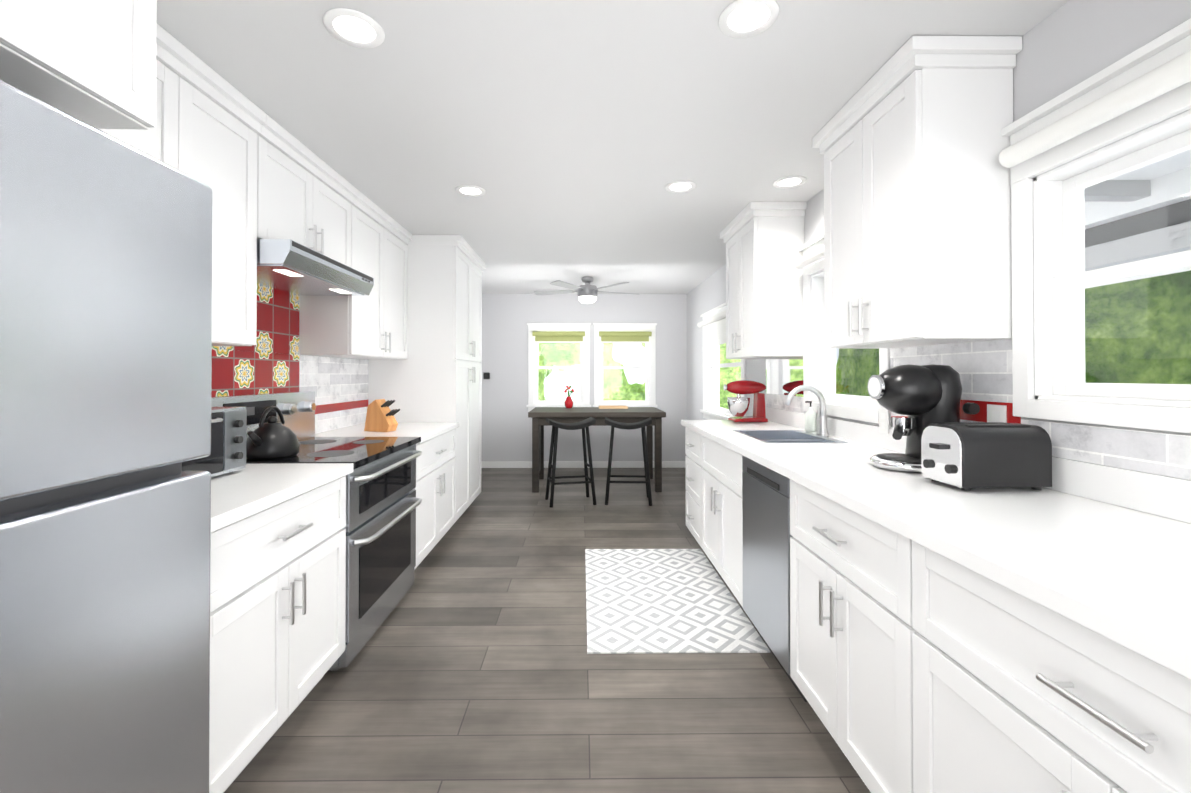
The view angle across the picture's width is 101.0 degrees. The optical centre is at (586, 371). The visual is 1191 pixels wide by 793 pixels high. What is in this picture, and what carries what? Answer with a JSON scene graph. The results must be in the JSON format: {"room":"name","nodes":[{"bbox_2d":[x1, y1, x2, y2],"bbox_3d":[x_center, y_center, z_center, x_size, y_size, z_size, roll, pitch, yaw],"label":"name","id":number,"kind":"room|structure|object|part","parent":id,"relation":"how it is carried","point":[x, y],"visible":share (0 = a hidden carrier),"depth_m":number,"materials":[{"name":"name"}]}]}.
{"room":"kitchen","nodes":[
{"label":"kitchen","id":0,"kind":"room"},
{"bbox_2d":[224,468,870,792],"bbox_3d":[-0.148,1.348,2.619,3.740,0.120,8.780,0,0,-1],"label":"floor","id":1,"kind":"structure","parent":0,"point":[473,666],"depth_m":1.94,"materials":[{"name":"grey wood"}]},
{"bbox_2d":[0,80,212,792],"bbox_3d":[-1.288,0.399,0.840,0.787,1.752,0.828,0,0,-1],"label":"refrigerator","id":2,"kind":"object","parent":1,"relation":"on","point":[105,350],"visible":1,"depth_m":0.96,"materials":[{"name":"grey metal"}]},
{"bbox_2d":[209,476,345,792],"bbox_3d":[-1.358,0.854,1.663,0.697,0.852,0.812,0,0,-1],"label":"base cabinet","id":3,"kind":"object","parent":1,"relation":"on","point":[277,604],"depth_m":1.58,"materials":[{"name":"white wood"}]},
{"bbox_2d":[211,463,352,531],"bbox_3d":[-1.343,0.405,1.667,0.728,0.038,0.812,0,0,-1],"label":"countertop","id":4,"kind":"structure","parent":3,"relation":"on","point":[246,492],"depth_m":1.67,"materials":[{"name":"white stone"}]},
{"bbox_2d":[181,407,246,476],"bbox_3d":[-1.478,0.260,1.655,0.402,0.249,0.500,0,0,-1],"label":"toaster oven","id":5,"kind":"object","parent":4,"relation":"on","point":[228,441],"visible":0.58,"depth_m":1.79,"materials":[{"name":"silver metal"}]},
{"bbox_2d":[211,391,421,670],"bbox_3d":[-1.320,0.702,2.498,0.761,1.170,0.848,0,0,-1],"label":"range","id":6,"kind":"object","parent":1,"relation":"on","point":[383,502],"visible":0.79,"depth_m":2.40,"materials":[{"name":"silver metal"}]},
{"bbox_2d":[246,406,299,459],"bbox_3d":[-1.414,0.269,2.187,0.216,0.228,0.264,0,0,-1],"label":"kettle","id":7,"kind":"object","parent":6,"relation":"on","point":[271,438],"visible":0.94,"depth_m":2.15,"materials":[{"name":"black metal"}]},
{"bbox_2d":[368,235,485,533],"bbox_3d":[-1.363,0.112,4.394,0.735,2.378,1.037,0,0,-1],"label":"pantry","id":8,"kind":"object","parent":1,"relation":"on","point":[435,375],"visible":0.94,"depth_m":3.88,"materials":[{"name":"white wood"}]},
{"bbox_2d":[413,429,455,569],"bbox_3d":[-1.374,0.867,3.396,0.697,0.852,0.942,0,0,-1],"label":"base cabinet","id":9,"kind":"object","parent":1,"relation":"on","point":[435,467],"depth_m":3.34,"materials":[{"name":"white wood"}]},
{"bbox_2d":[315,422,458,443],"bbox_3d":[-1.359,0.418,3.399,0.728,0.038,0.942,0,0,-1],"label":"countertop","id":10,"kind":"structure","parent":9,"relation":"on","point":[425,431],"depth_m":3.24,"materials":[{"name":"white stone"}]},
{"bbox_2d":[364,399,399,431],"bbox_3d":[-1.342,0.290,3.239,0.225,0.209,0.090,0,0,17],"label":"knife block","id":11,"kind":"object","parent":10,"relation":"on","point":[380,417],"visible":1,"depth_m":3.21,"materials":[{"name":"brown wood"}]},
{"bbox_2d":[545,417,596,507],"bbox_3d":[-0.158,0.886,4.903,0.464,0.842,0.344,0,0,-13],"label":"stool","id":12,"kind":"object","parent":1,"relation":"on","point":[583,425],"visible":1,"depth_m":4.82,"materials":[{"name":"black wood"}]},
{"bbox_2d":[528,407,665,492],"bbox_3d":[0.115,0.877,5.670,1.480,0.868,0.830,0,0,-1],"label":"dining table","id":13,"kind":"object","parent":1,"relation":"on","point":[538,415],"visible":0.92,"depth_m":5.30,"materials":[{"name":"grey wood"}]},
{"bbox_2d":[564,385,574,407],"bbox_3d":[-0.203,0.306,5.877,0.128,0.274,0.124,0,0,-1],"label":"vase","id":14,"kind":"object","parent":13,"relation":"on","point":[568,402],"visible":1,"depth_m":5.86,"materials":[{"name":"red"}]},
{"bbox_2d":[599,406,627,408],"bbox_3d":[0.323,0.430,5.891,0.340,0.026,0.200,0,0,-1],"label":"tray","id":15,"kind":"object","parent":13,"relation":"on","point":[613,407],"visible":1,"depth_m":5.79,"materials":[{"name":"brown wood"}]},
{"bbox_2d":[605,417,651,505],"bbox_3d":[0.421,0.886,4.938,0.464,0.842,0.344,0,0,3],"label":"stool","id":16,"kind":"object","parent":1,"relation":"on","point":[629,426],"visible":1,"depth_m":4.81,"materials":[{"name":"black wood"}]},
{"bbox_2d":[585,549,769,653],"bbox_3d":[0.417,1.286,2.895,0.835,0.007,1.320,0,0,-1],"label":"rug","id":17,"kind":"object","parent":1,"relation":"on","point":[660,600],"visible":0.93,"depth_m":2.66,"materials":[{"name":"white fabric"}]},
{"bbox_2d":[685,427,741,540],"bbox_3d":[1.090,0.856,3.514,0.642,0.878,0.561,0,0,-1],"label":"base cabinet","id":18,"kind":"object","parent":1,"relation":"on","point":[699,448],"depth_m":3.45,"materials":[{"name":"white wood"}]},
{"bbox_2d":[681,420,1190,678],"bbox_3d":[1.093,0.468,1.597,0.673,0.224,4.440,0,0,-1],"label":"countertop","id":19,"kind":"structure","parent":18,"relation":"on","point":[1119,574],"depth_m":1.08,"materials":[{"name":"white stone"}]},
{"bbox_2d":[723,380,767,421],"bbox_3d":[1.184,0.219,3.661,0.314,0.305,0.188,0,0,-1],"label":"stand mixer","id":20,"kind":"object","parent":19,"relation":"on","point":[738,405],"visible":1,"depth_m":3.61,"materials":[{"name":"red metal"}]},
{"bbox_2d":[784,385,828,435],"bbox_3d":[1.250,0.222,2.822,0.254,0.285,0.127,0,0,-1],"label":"faucet","id":21,"kind":"object","parent":19,"relation":"on","point":[821,419],"visible":1,"depth_m":2.78,"materials":[{"name":"silver metal"}]},
{"bbox_2d":[805,401,816,431],"bbox_3d":[1.359,0.273,2.971,0.064,0.185,0.062,0,0,-1],"label":"soap bottle","id":22,"kind":"object","parent":19,"relation":"on","point":[810,420],"visible":1,"depth_m":2.95,"materials":[{"name":"white plastic"}]},
{"bbox_2d":[867,364,979,472],"bbox_3d":[1.217,0.166,1.816,0.331,0.384,0.286,0,0,-1],"label":"coffee machine","id":23,"kind":"object","parent":19,"relation":"on","point":[922,397],"visible":0.88,"depth_m":1.77,"materials":[{"name":"glossy black painted metal"},{"name":"chrome"}]},
{"bbox_2d":[921,422,1051,490],"bbox_3d":[1.237,0.260,1.543,0.312,0.191,0.195,0,0,-1],"label":"toaster","id":24,"kind":"object","parent":19,"relation":"on","point":[966,456],"visible":1,"depth_m":1.45,"materials":[{"name":"matte black painted metal"},{"name":"chrome"}]},
{"bbox_2d":[697,463,742,606],"bbox_3d":[1.096,0.960,2.868,0.642,0.660,0.850,0,0,-1],"label":"base cabinet","id":25,"kind":"object","parent":1,"relation":"on","point":[719,489],"depth_m":2.80,"materials":[{"name":"white wood"}]},
{"bbox_2d":[742,455,807,701],"bbox_3d":[1.090,0.847,2.170,0.632,0.875,0.543,0,0,-1],"label":"dishwasher","id":26,"kind":"object","parent":1,"relation":"on","point":[766,542],"visible":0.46,"depth_m":2.11,"materials":[{"name":"grey metal"}]},
{"bbox_2d":[790,479,884,792],"bbox_3d":[1.108,0.841,1.514,0.642,0.878,0.761,0,0,-1],"label":"base cabinet","id":27,"kind":"object","parent":1,"relation":"on","point":[837,553],"depth_m":1.51,"materials":[{"name":"white wood"}]},
{"bbox_2d":[885,527,1190,792],"bbox_3d":[1.115,0.835,0.745,0.642,0.878,1.024,0,0,-1],"label":"base cabinet","id":28,"kind":"object","parent":1,"relation":"on","point":[915,667],"depth_m":0.93,"materials":[{"name":"white wood"}]},
{"bbox_2d":[480,294,686,460],"bbox_3d":[-0.185,0.129,6.793,3.140,2.380,0.150,0,0,-1],"label":"wall","id":29,"kind":"structure","parent":0,"point":[506,420],"depth_m":6.72,"materials":[{"name":"grey paint"}]},
{"bbox_2d":[484,373,489,378],"bbox_3d":[-1.354,0.063,6.670,0.080,0.090,0.073,0,0,-1],"label":"light switch","id":30,"kind":"object","parent":29,"relation":"attached to","point":[486,375],"visible":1,"depth_m":6.67,"materials":[{"name":"grey plastic"}]},
{"bbox_2d":[481,461,684,467],"bbox_3d":[-0.185,1.274,6.702,3.134,0.090,0.013,0,0,-1],"label":"baseboard","id":31,"kind":"structure","parent":29,"relation":"attached to","point":[576,464],"depth_m":6.70,"materials":[{"name":"white wood"}]},
{"bbox_2d":[526,323,656,411],"bbox_3d":[0.080,-0.048,6.772,1.780,1.215,0.200,0,0,-1],"label":"window","id":32,"kind":"structure","parent":29,"relation":"in","point":[649,367],"depth_m":6.71,"materials":[{"name":"white wood"}]},
{"bbox_3d":[-0.370,-0.049,6.768,0.880,1.215,0.200,0,0,-1],"label":"window trim","id":33,"kind":"part","parent":32,"relation":"part of","materials":[{"name":"white wood"}]},
{"bbox_2d":[532,331,584,342],"bbox_3d":[-0.369,-0.463,6.655,0.710,0.152,0.072,0,0,-1],"label":"window blind","id":34,"kind":"object","parent":32,"relation":"attached to","point":[558,336],"visible":1,"depth_m":6.67,"materials":[{"name":"yellow"}]},
{"bbox_3d":[-0.370,-0.046,6.796,0.578,0.898,0.040,0,0,-1],"label":"window glass","id":35,"kind":"part","parent":32,"relation":"part of","materials":[{"name":"clear glass"}]},
{"bbox_3d":[0.530,-0.046,6.804,0.578,0.898,0.040,0,0,-1],"label":"window glass","id":36,"kind":"part","parent":32,"relation":"part of","materials":[{"name":"clear glass"}]},
{"bbox_2d":[599,332,651,342],"bbox_3d":[0.531,-0.463,6.663,0.710,0.152,0.072,0,0,-1],"label":"window blind","id":37,"kind":"object","parent":32,"relation":"attached to","point":[624,337],"visible":0.9,"depth_m":6.68,"materials":[{"name":"yellow"}]},
{"bbox_2d":[157,0,1068,293],"bbox_3d":[-0.148,-1.152,2.638,3.740,0.120,8.780,0,0,-1],"label":"ceiling","id":38,"kind":"structure","parent":0,"point":[571,138],"depth_m":2.02,"materials":[{"name":"white paint"}]},
{"bbox_2d":[323,8,384,47],"bbox_3d":[-0.742,-1.096,1.574,0.180,0.004,0.180,0,0,-1],"label":"recessed light","id":39,"kind":"object","parent":38,"relation":"in","point":[354,28],"visible":1,"depth_m":1.57,"materials":[{"name":"white plastic"}]},
{"bbox_2d":[455,185,485,196],"bbox_3d":[-0.697,-1.085,2.957,0.180,0.004,0.180,0,0,-1],"label":"recessed light","id":40,"kind":"object","parent":38,"relation":"in","point":[470,190],"visible":1,"depth_m":2.95,"materials":[{"name":"white plastic"}]},
{"bbox_2d":[534,276,633,302],"bbox_3d":[0.010,-0.920,5.632,1.241,0.295,1.194,0,0,-1],"label":"ceiling fan","id":41,"kind":"object","parent":38,"relation":"hanging from","point":[587,292],"visible":1,"depth_m":5.50,"materials":[{"name":"silver metal"}]},
{"bbox_2d":[665,181,695,192],"bbox_3d":[0.554,-1.086,2.892,0.180,0.004,0.180,0,0,-1],"label":"recessed light","id":42,"kind":"object","parent":38,"relation":"in","point":[679,186],"visible":1,"depth_m":2.89,"materials":[{"name":"white"}]},
{"bbox_2d":[718,0,778,37],"bbox_3d":[0.503,-1.096,1.522,0.180,0.004,0.180,0,0,-1],"label":"recessed light","id":43,"kind":"object","parent":38,"relation":"in","point":[742,18],"visible":1,"depth_m":1.52,"materials":[{"name":"white"}]},
{"bbox_2d":[773,176,806,188],"bbox_3d":[1.170,-1.086,2.824,0.180,0.004,0.180,0,0,-1],"label":"recessed light","id":44,"kind":"object","parent":38,"relation":"in","point":[788,182],"visible":1,"depth_m":2.82,"materials":[{"name":"white plastic"}]},
{"bbox_2d":[687,0,1190,434],"bbox_3d":[1.497,0.098,2.643,0.150,2.380,8.480,0,0,-1],"label":"wall","id":45,"kind":"structure","parent":0,"point":[1068,45],"depth_m":1.50,"materials":[{"name":"grey paint"}]},
{"bbox_2d":[700,302,745,419],"bbox_3d":[1.450,-0.061,5.054,0.200,1.215,1.490,0,0,-1],"label":"window","id":46,"kind":"structure","parent":45,"relation":"in","point":[712,410],"depth_m":5.65,"materials":[{"name":"white wood"}]},
{"bbox_2d":[697,310,725,347],"bbox_3d":[1.334,-0.425,5.056,0.072,0.302,1.320,0,0,-1],"label":"window blind","id":47,"kind":"object","parent":46,"relation":"attached to","point":[714,330],"visible":0.58,"depth_m":5.16,"materials":[{"name":"white fabric"}]},
{"bbox_2d":[720,202,806,358],"bbox_3d":[1.229,-0.589,3.491,0.365,0.988,0.700,0,0,-1],"label":"upper cabinet","id":48,"kind":"object","parent":45,"relation":"attached to","point":[764,241],"visible":1,"depth_m":3.18,"materials":[{"name":"white wood"}]},
{"bbox_2d":[798,233,889,424],"bbox_3d":[1.474,-0.274,2.726,0.195,1.055,0.900,0,0,-1],"label":"window","id":49,"kind":"structure","parent":45,"relation":"in","point":[816,370],"depth_m":3.08,"materials":[{"name":"white wood"}]},
{"bbox_2d":[794,246,823,268],"bbox_3d":[1.351,-0.679,2.728,0.064,0.064,0.760,0,0,-1],"label":"window blind","id":50,"kind":"object","parent":49,"relation":"attached to","point":[816,255],"visible":0.46,"depth_m":2.91,"materials":[{"name":"white"}]},
{"bbox_2d":[812,36,1021,348],"bbox_3d":[1.243,-0.601,1.951,0.365,0.988,0.700,0,0,-1],"label":"upper cabinet","id":51,"kind":"object","parent":45,"relation":"attached to","point":[910,141],"visible":1,"depth_m":1.64,"materials":[{"name":"white wood"}]},
{"bbox_2d":[765,339,1190,522],"bbox_3d":[1.420,0.125,1.603,0.020,0.469,4.440,0,0,-1],"label":"backsplash","id":52,"kind":"structure","parent":45,"relation":"attached to","point":[1146,471],"depth_m":1.46,"materials":[{"name":"marble subway tile"},{"name":"white quartz"},{"name":"mirror"}]},
{"bbox_2d":[879,408,888,433],"bbox_3d":[1.399,0.233,2.307,0.007,0.115,0.070,0,0,-1],"label":"outlet","id":53,"kind":"object","parent":52,"relation":"attached to","point":[883,420],"visible":0.88,"depth_m":2.30,"materials":[{"name":"white plastic"}]},
{"bbox_2d":[987,404,1006,422],"bbox_3d":[1.413,0.176,1.690,0.007,0.120,0.075,0,0,-1],"label":"electrical outlet","id":54,"kind":"object","parent":52,"relation":"attached to","point":[996,413],"visible":0.48,"depth_m":1.69,"materials":[{"name":"white plastic"}]},
{"bbox_2d":[1001,18,1190,432],"bbox_3d":[1.491,-0.336,0.814,0.195,0.958,1.661,0,0,-1],"label":"window","id":55,"kind":"structure","parent":45,"relation":"in","point":[1050,201],"depth_m":1.45,"materials":[{"name":"white wood"}]},
{"bbox_2d":[999,49,1190,167],"bbox_3d":[1.369,-0.693,0.816,0.064,0.064,1.535,0,0,-1],"label":"window blind","id":56,"kind":"object","parent":55,"relation":"attached to","point":[1168,76],"visible":1,"depth_m":1.27,"materials":[{"name":"white"}]},
{"bbox_2d":[1084,149,1190,270],"bbox_3d":[2.466,-0.823,1.119,1.740,0.440,7.500,0,0,-1],"label":"roof eave","id":57,"kind":"object","parent":45,"relation":"attached to","point":[1134,190],"depth_m":2.48,"materials":[{"name":"white"}]},
{"bbox_3d":[-1.793,0.098,2.614,0.150,2.380,8.480,0,0,-1],"label":"wall","id":58,"kind":"structure","parent":0,"visible":0},
{"bbox_2d":[0,0,7,47],"bbox_3d":[-1.398,-0.843,0.672,0.597,0.433,0.475,0,0,-1],"label":"upper cabinet","id":59,"kind":"object","parent":58,"relation":"attached to","point":[3,3],"depth_m":0.93,"materials":[{"name":"white wood"}]},
{"bbox_2d":[0,0,167,139],"bbox_3d":[-1.401,-0.840,1.027,0.597,0.433,0.474,0,0,-1],"label":"upper cabinet","id":60,"kind":"object","parent":58,"relation":"attached to","point":[133,74],"depth_m":1.13,"materials":[{"name":"white wood"}]},
{"bbox_2d":[120,48,199,180],"bbox_3d":[-1.546,-0.582,1.497,0.317,0.943,0.468,0,0,-1],"label":"upper cabinet","id":61,"kind":"object","parent":58,"relation":"attached to","point":[181,151],"depth_m":1.68,"materials":[{"name":"white wood"}]},
{"bbox_2d":[200,72,263,345],"bbox_3d":[-1.549,-0.579,1.846,0.317,0.943,0.468,0,0,-1],"label":"upper cabinet","id":62,"kind":"object","parent":58,"relation":"attached to","point":[231,138],"depth_m":1.94,"materials":[{"name":"white wood"}]},
{"bbox_2d":[211,283,367,433],"bbox_3d":[-1.709,-0.083,2.566,0.012,0.949,2.610,0,0,-1],"label":"backsplash","id":63,"kind":"structure","parent":58,"relation":"attached to","point":[272,360],"depth_m":2.81,"materials":[{"name":"tile"}]},
{"bbox_2d":[264,124,323,254],"bbox_3d":[-1.553,-0.806,2.326,0.317,0.483,0.484,0,0,-1],"label":"upper cabinet","id":64,"kind":"object","parent":58,"relation":"attached to","point":[293,185],"depth_m":2.33,"materials":[{"name":"white wood"}]},
{"bbox_2d":[257,239,373,295],"bbox_3d":[-1.481,-0.503,2.506,0.444,0.110,0.840,0,0,-1],"label":"range hood","id":65,"kind":"object","parent":64,"relation":"attached to","point":[290,266],"visible":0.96,"depth_m":2.38,"materials":[{"name":"silver metal"}]},
{"bbox_2d":[324,172,355,269],"bbox_3d":[-1.556,-0.803,2.690,0.317,0.483,0.483,0,0,-1],"label":"upper cabinet","id":66,"kind":"object","parent":58,"relation":"attached to","point":[339,204],"depth_m":2.79,"materials":[{"name":"white wood"}]},
{"bbox_2d":[299,196,391,358],"bbox_3d":[-1.561,-0.569,3.198,0.317,0.943,0.532,0,0,-1],"label":"upper cabinet","id":67,"kind":"object","parent":58,"relation":"attached to","point":[356,327],"depth_m":3.08,"materials":[{"name":"white wood"}]},
{"bbox_2d":[388,224,408,358],"bbox_3d":[-1.565,-0.566,3.610,0.317,0.943,0.531,0,0,-1],"label":"upper cabinet","id":68,"kind":"object","parent":58,"relation":"attached to","point":[397,327],"depth_m":3.71,"materials":[{"name":"white wood"}]},
{"label":"outside","id":69,"kind":"structure","parent":0,"visible":0},
{"bbox_2d":[538,343,740,408],"bbox_3d":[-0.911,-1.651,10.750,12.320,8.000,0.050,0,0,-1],"label":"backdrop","id":70,"kind":"structure","parent":69,"point":[545,387],"depth_m":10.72,"materials":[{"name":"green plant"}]},
{"bbox_2d":[836,251,1190,395],"bbox_3d":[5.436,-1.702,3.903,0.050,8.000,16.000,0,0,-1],"label":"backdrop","id":71,"kind":"structure","parent":69,"point":[852,388],"depth_m":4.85,"materials":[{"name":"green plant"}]}
]}

